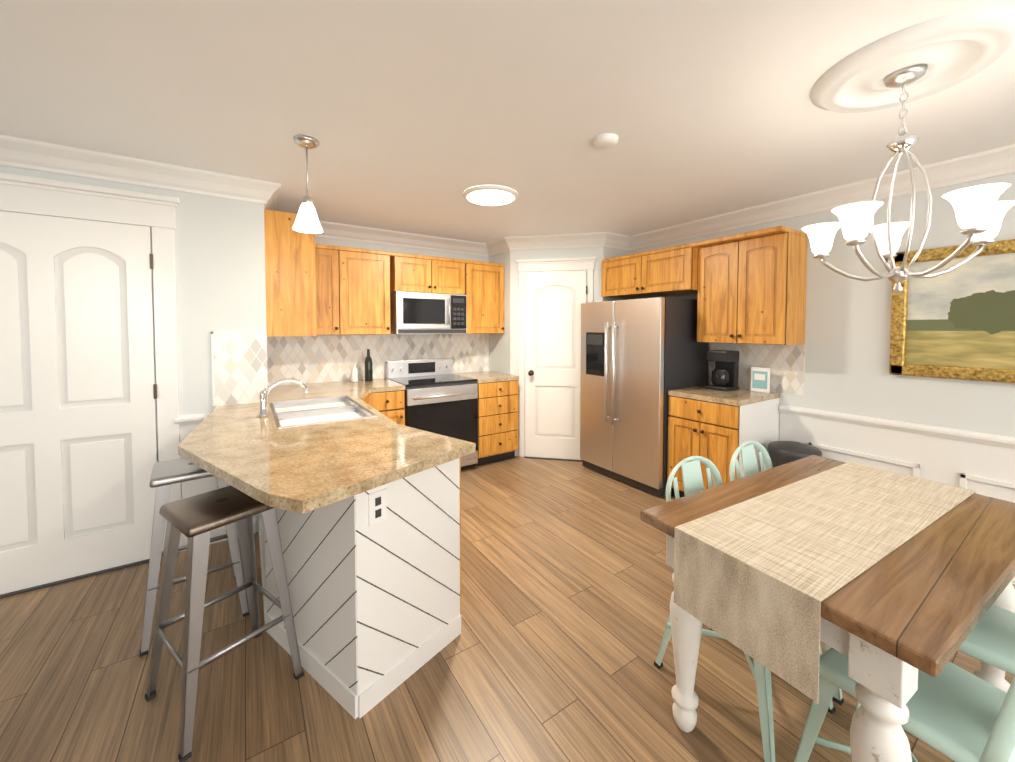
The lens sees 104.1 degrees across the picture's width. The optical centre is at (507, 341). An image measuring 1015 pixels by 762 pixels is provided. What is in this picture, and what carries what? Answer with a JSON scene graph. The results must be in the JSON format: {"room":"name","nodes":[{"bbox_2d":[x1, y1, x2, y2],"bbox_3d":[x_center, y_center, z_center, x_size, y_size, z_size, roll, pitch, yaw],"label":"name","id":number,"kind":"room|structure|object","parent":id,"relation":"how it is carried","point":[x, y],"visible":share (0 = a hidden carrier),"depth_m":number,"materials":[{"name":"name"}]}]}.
{"room":"kitchen","nodes":[
{"label":"kitchen","id":0,"kind":"room"},
{"bbox_2d":[0,165,267,531],"bbox_3d":[-3.175,0.158,1.901,3.450,2.440,0.120,-1,2,-33],"label":"wall","id":1,"kind":"structure","parent":0,"point":[219,244],"depth_m":2.61,"materials":[{"name":"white paint"}]},
{"bbox_2d":[0,211,157,594],"bbox_3d":[-2.542,0.333,2.175,0.922,2.048,0.121,-1,2,-33],"label":"entry door","id":2,"kind":"structure","parent":1,"relation":"in","point":[78,430],"depth_m":2.26,"materials":[{"name":"white wood"}]},
{"bbox_2d":[0,173,182,598],"bbox_3d":[-2.567,0.238,2.199,1.200,2.261,0.060,-1,2,-33],"label":"door frame","id":3,"kind":"structure","parent":1,"relation":"attached to","point":[44,197],"depth_m":2.43,"materials":[{"name":"white wood"}]},
{"bbox_2d":[174,413,217,533],"bbox_3d":[-2.033,0.867,2.591,0.210,0.777,0.030,-1,2,-33],"label":"trim","id":4,"kind":"structure","parent":1,"relation":"attached to","point":[188,424],"depth_m":2.58,"materials":[{"name":"white wood"}]},
{"bbox_2d":[182,517,255,550],"bbox_3d":[-1.946,1.298,2.672,0.410,0.110,0.014,-1,2,-33],"label":"baseboard","id":5,"kind":"structure","parent":1,"relation":"attached to","point":[219,531],"depth_m":2.66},
{"bbox_2d":[211,332,270,406],"bbox_3d":[-1.832,0.183,2.713,0.314,0.497,0.008,-1,2,-33],"label":"backsplash","id":6,"kind":"structure","parent":1,"relation":"attached to","point":[246,366],"depth_m":2.71,"materials":[{"name":"tile"}]},
{"bbox_2d":[264,209,327,336],"bbox_3d":[-1.730,-0.510,3.184,0.396,0.930,0.420,-1,2,-33],"label":"upper cabinet","id":7,"kind":"object","parent":1,"relation":"attached to","point":[313,288],"depth_m":3.00,"materials":[{"name":"brown wood"}]},
{"bbox_2d":[0,135,1014,256],"bbox_3d":[-0.351,-0.962,0.831,6.820,0.130,6.480,-1,2,-33],"label":"crown molding","id":8,"kind":"structure","parent":1,"relation":"attached to","point":[39,156],"depth_m":2.65,"materials":[{"name":"white wood"}]},
{"bbox_2d":[315,236,488,261],"bbox_3d":[-0.779,0.071,4.530,3.690,2.440,0.100,-1,2,-33],"label":"wall","id":9,"kind":"structure","parent":0,"point":[366,245],"depth_m":4.17,"materials":[{"name":"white paint"}]},
{"bbox_2d":[324,245,347,334],"bbox_3d":[-1.681,-0.457,3.641,0.304,0.795,0.351,-1,2,-33],"label":"upper cabinet","id":10,"kind":"object","parent":9,"relation":"attached to","point":[336,257],"depth_m":3.54,"materials":[{"name":"brown wood"}]},
{"bbox_2d":[348,247,391,334],"bbox_3d":[-1.436,-0.462,3.803,0.519,0.795,0.351,-1,2,-33],"label":"upper cabinet","id":11,"kind":"object","parent":9,"relation":"attached to","point":[369,271],"depth_m":3.69,"materials":[{"name":"brown wood"}]},
{"bbox_2d":[271,334,488,384],"bbox_3d":[-1.206,-0.057,4.176,2.352,0.880,0.012,-1,2,-33],"label":"backsplash","id":12,"kind":"structure","parent":9,"relation":"attached to","point":[319,358],"depth_m":3.99,"materials":[{"name":"tile"}]},
{"bbox_2d":[392,252,467,296],"bbox_3d":[-0.868,-0.685,4.173,0.765,0.375,0.351,-1,2,-33],"label":"upper cabinet","id":13,"kind":"object","parent":9,"relation":"attached to","point":[410,272],"depth_m":4.01,"materials":[{"name":"brown wood"}]},
{"bbox_2d":[390,291,466,333],"bbox_3d":[-0.843,-0.286,4.148,0.759,0.410,0.439,-1,2,-33],"label":"microwave","id":14,"kind":"object","parent":13,"relation":"attached to","point":[421,313],"visible":1,"depth_m":3.96,"materials":[{"name":"silver metal"}]},
{"bbox_2d":[467,260,503,333],"bbox_3d":[-0.336,-0.486,4.531,0.491,0.795,0.351,-1,2,-33],"label":"upper cabinet","id":15,"kind":"object","parent":9,"relation":"attached to","point":[485,299],"depth_m":4.39,"materials":[{"name":"brown wood"}]},
{"bbox_2d":[0,456,1014,761],"bbox_3d":[-0.351,1.462,0.911,7.020,0.100,6.680,-1,2,-33],"label":"floor","id":16,"kind":"structure","parent":0,"point":[550,652],"depth_m":1.65,"materials":[{"name":"brown wood"}]},
{"bbox_2d":[139,458,248,656],"bbox_3d":[-1.584,0.995,2.007,0.408,0.760,0.408,-2,2,-39],"label":"bar stool","id":17,"kind":"object","parent":16,"relation":"on","point":[165,475],"visible":0.71,"depth_m":1.83,"materials":[{"name":"grey metal"}]},
{"bbox_2d":[145,485,303,761],"bbox_3d":[-1.130,1.009,1.580,0.408,0.760,0.408,1,2,35],"label":"bar stool","id":18,"kind":"object","parent":16,"relation":"on","point":[196,519],"visible":0.85,"depth_m":1.52,"materials":[{"name":"silver metal"}]},
{"bbox_2d":[259,478,460,718],"bbox_3d":[-0.643,0.942,1.803,0.780,0.880,0.690,-1,2,-33],"label":"base cabinet","id":19,"kind":"object","parent":16,"relation":"on","point":[374,585],"depth_m":1.60,"materials":[{"name":"white painted wood"},{"name":"black plastic"}]},
{"bbox_2d":[178,378,475,525],"bbox_3d":[-1.117,0.457,2.559,1.466,0.040,2.824,-1,2,-33],"label":"countertop","id":20,"kind":"structure","parent":19,"relation":"on","point":[292,470],"depth_m":1.70,"materials":[{"name":"beige stone"}]},
{"bbox_2d":[257,378,308,416],"bbox_3d":[-1.341,0.334,2.375,0.276,0.215,0.106,-1,2,-33],"label":"faucet","id":21,"kind":"object","parent":20,"relation":"on","point":[264,393],"visible":1,"depth_m":2.34,"materials":[{"name":"silver metal"}]},
{"bbox_2d":[270,394,377,425],"bbox_3d":[-1.214,0.530,2.552,0.509,0.194,0.844,-1,2,-33],"label":"sink","id":22,"kind":"object","parent":20,"relation":"in","point":[339,407],"depth_m":2.59,"materials":[{"name":"white ceramic"}]},
{"bbox_2d":[351,364,357,381],"bbox_3d":[-1.487,0.307,3.840,0.064,0.172,0.062,-1,2,-33],"label":"soap dispenser","id":23,"kind":"object","parent":20,"relation":"on","point":[354,373],"visible":1,"depth_m":3.82,"materials":[{"name":"white plastic"}]},
{"bbox_2d":[364,349,372,381],"bbox_3d":[-1.368,0.234,3.893,0.076,0.315,0.076,-1,2,-33],"label":"wine bottle","id":24,"kind":"object","parent":20,"relation":"on","point":[368,363],"visible":1,"depth_m":3.87,"materials":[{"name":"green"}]},
{"bbox_2d":[385,358,477,469],"bbox_3d":[-0.773,0.757,4.062,0.742,1.100,0.716,-1,2,-33],"label":"range","id":25,"kind":"object","parent":16,"relation":"on","point":[440,397],"visible":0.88,"depth_m":3.90,"materials":[{"name":"grey"}]},
{"bbox_2d":[453,371,518,465],"bbox_3d":[-0.253,0.835,4.435,0.506,0.920,0.673,-1,2,-33],"label":"base cabinet","id":26,"kind":"object","parent":16,"relation":"on","point":[497,398],"visible":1,"depth_m":4.19,"materials":[{"name":"brown wood"}]},
{"bbox_2d":[580,297,708,496],"bbox_3d":[1.277,0.464,3.853,0.783,1.700,0.940,-1,2,-33],"label":"fridge","id":27,"kind":"object","parent":16,"relation":"on","point":[639,358],"visible":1,"depth_m":3.53,"materials":[{"name":"grey metal"}]},
{"bbox_2d":[667,384,779,497],"bbox_3d":[1.760,0.874,3.265,0.673,0.920,0.576,-1,2,-33],"label":"base cabinet","id":28,"kind":"object","parent":16,"relation":"on","point":[717,428],"visible":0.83,"depth_m":3.07,"materials":[{"name":"brown wood"}]},
{"bbox_2d":[706,350,738,390],"bbox_3d":[1.835,0.244,3.376,0.205,0.329,0.180,-1,2,-33],"label":"coffee maker","id":29,"kind":"object","parent":28,"relation":"on","point":[725,374],"visible":1,"depth_m":3.33,"materials":[{"name":"black plastic"}]},
{"bbox_2d":[751,367,769,392],"bbox_3d":[2.063,0.314,3.229,0.020,0.199,0.140,-1,2,-33],"label":"sign","id":30,"kind":"object","parent":28,"relation":"on","point":[760,379],"visible":1,"depth_m":3.22,"materials":[{"name":"white paper"}]},
{"bbox_2d":[654,456,834,761],"bbox_3d":[0.925,0.953,1.579,0.438,0.872,0.485,-1,2,-29],"label":"chair","id":31,"kind":"object","parent":16,"relation":"on","point":[693,483],"visible":0.35,"depth_m":1.65,"materials":[{"name":"teal paint"}]},
{"bbox_2d":[729,441,843,704],"bbox_3d":[1.328,0.945,1.818,0.438,0.872,0.486,-1,2,-33],"label":"chair","id":32,"kind":"object","parent":16,"relation":"on","point":[749,461],"visible":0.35,"depth_m":1.97,"materials":[{"name":"teal paint"}]},
{"bbox_2d":[768,441,821,467],"bbox_3d":[2.099,1.044,2.905,0.324,0.603,0.324,-1,2,-33],"label":"trash bin","id":33,"kind":"object","parent":16,"relation":"on","point":[782,452],"visible":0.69,"depth_m":2.83,"materials":[{"name":"grey"}]},
{"bbox_2d":[640,455,1014,761],"bbox_3d":[1.238,1.007,1.454,1.300,0.773,0.755,-1,2,-29],"label":"dining table","id":34,"kind":"object","parent":16,"relation":"on","point":[923,600],"visible":0.6,"depth_m":1.03,"materials":[{"name":"brown wood"}]},
{"bbox_2d":[674,462,975,703],"bbox_3d":[1.228,0.740,1.463,1.314,0.256,0.410,-1,2,-29],"label":"table runner","id":35,"kind":"object","parent":34,"relation":"on","point":[760,578],"visible":0.93,"depth_m":1.23,"materials":[{"name":"beige fabric"}]},
{"bbox_2d":[794,647,1014,761],"bbox_3d":[1.163,0.969,1.096,0.438,0.872,0.485,-1,2,-26],"label":"chair","id":36,"kind":"object","parent":16,"relation":"on","point":[957,714],"visible":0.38,"depth_m":1.03,"materials":[{"name":"teal paint"}]},
{"bbox_2d":[957,605,1014,674],"bbox_3d":[1.600,0.962,1.321,0.438,0.872,0.486,-1,2,-31],"label":"chair","id":37,"kind":"object","parent":16,"relation":"on","point":[990,639],"visible":0.12,"depth_m":1.25,"materials":[{"name":"teal paint"}]},
{"bbox_2d":[0,0,1014,242],"bbox_3d":[-0.351,-1.077,0.827,7.020,0.100,6.680,-1,2,-33],"label":"ceiling","id":38,"kind":"structure","parent":0,"point":[421,117],"depth_m":1.75,"materials":[{"name":"paint"}]},
{"bbox_2d":[292,135,322,233],"bbox_3d":[-1.069,-0.831,2.111,0.148,0.474,0.148,-1,2,-33],"label":"pendant light","id":39,"kind":"object","parent":38,"relation":"hanging from","point":[307,220],"visible":1,"depth_m":2.09,"materials":[{"name":"white glass"}]},
{"bbox_2d":[463,185,517,205],"bbox_3d":[-0.126,-1.073,2.957,0.410,0.046,0.410,-1,2,-33],"label":"recessed light","id":40,"kind":"object","parent":38,"relation":"in","point":[490,195],"visible":1,"depth_m":2.87,"materials":[{"name":"white glass"}]},
{"bbox_2d":[593,133,618,148],"bbox_3d":[0.518,-1.049,2.089,0.132,0.037,0.132,-1,2,-33],"label":"smoke detector","id":41,"kind":"object","parent":38,"relation":"attached to","point":[605,141],"visible":1,"depth_m":2.05,"materials":[{"name":"white plastic"}]},
{"bbox_2d":[802,7,1014,293],"bbox_3d":[1.519,-0.618,1.547,0.618,0.865,0.610,-1,2,-33],"label":"chandelier","id":42,"kind":"object","parent":38,"relation":"hanging from","point":[915,62],"visible":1,"depth_m":1.47,"materials":[{"name":"glass"}]},
{"bbox_2d":[489,247,627,455],"bbox_3d":[0.564,0.067,4.652,1.115,2.440,1.180,-1,2,-33],"label":"wall","id":43,"kind":"structure","parent":0,"point":[504,353],"depth_m":4.43,"materials":[{"name":"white paint"}]},
{"bbox_2d":[525,270,586,459],"bbox_3d":[0.516,0.262,4.321,0.512,2.048,0.502,-1,2,-33],"label":"pantry door","id":44,"kind":"structure","parent":43,"relation":"in","point":[554,300],"depth_m":4.32,"materials":[{"name":"white wood"}]},
{"bbox_2d":[516,257,596,461],"bbox_3d":[0.520,0.198,4.322,0.870,2.201,0.060,0,2,11],"label":"door frame","id":45,"kind":"structure","parent":43,"relation":"attached to","point":[557,264],"depth_m":4.36,"materials":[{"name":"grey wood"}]},
{"bbox_2d":[628,172,1014,439],"bbox_3d":[2.562,0.131,2.737,0.100,2.440,6.580,-1,2,-33],"label":"wall","id":46,"kind":"structure","parent":0,"point":[847,341],"depth_m":2.71,"materials":[{"name":"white paint"}]},
{"bbox_2d":[601,242,696,298],"bbox_3d":[1.456,-0.655,3.887,0.440,0.395,1.015,-1,2,-33],"label":"upper cabinet","id":47,"kind":"object","parent":46,"relation":"attached to","point":[669,271],"depth_m":3.69,"materials":[{"name":"brown wood"}]},
{"bbox_2d":[693,226,807,344],"bbox_3d":[1.960,-0.408,3.214,0.350,0.845,0.670,-1,2,-33],"label":"upper cabinet","id":48,"kind":"object","parent":46,"relation":"attached to","point":[748,287],"depth_m":3.02,"materials":[{"name":"brown wood"}]},
{"bbox_2d":[710,343,804,395],"bbox_3d":[2.086,0.175,3.360,0.005,0.470,0.740,-1,2,-33],"label":"backsplash","id":49,"kind":"structure","parent":46,"relation":"attached to","point":[786,363],"depth_m":3.22,"materials":[{"name":"tile"}]},
{"bbox_2d":[779,404,1014,502],"bbox_3d":[3.231,0.924,1.634,0.030,0.727,3.758,-1,2,-33],"label":"wainscoting","id":50,"kind":"structure","parent":46,"relation":"attached to","point":[981,463],"depth_m":2.56,"materials":[{"name":"white wood"}]},
{"bbox_2d":[889,239,1014,382],"bbox_3d":[2.825,-0.167,2.193,0.045,0.800,1.020,-1,2,-33],"label":"framed painting","id":51,"kind":"object","parent":46,"relation":"attached to","point":[958,323],"visible":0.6,"depth_m":2.37,"materials":[{"name":"fabric"}]}
]}

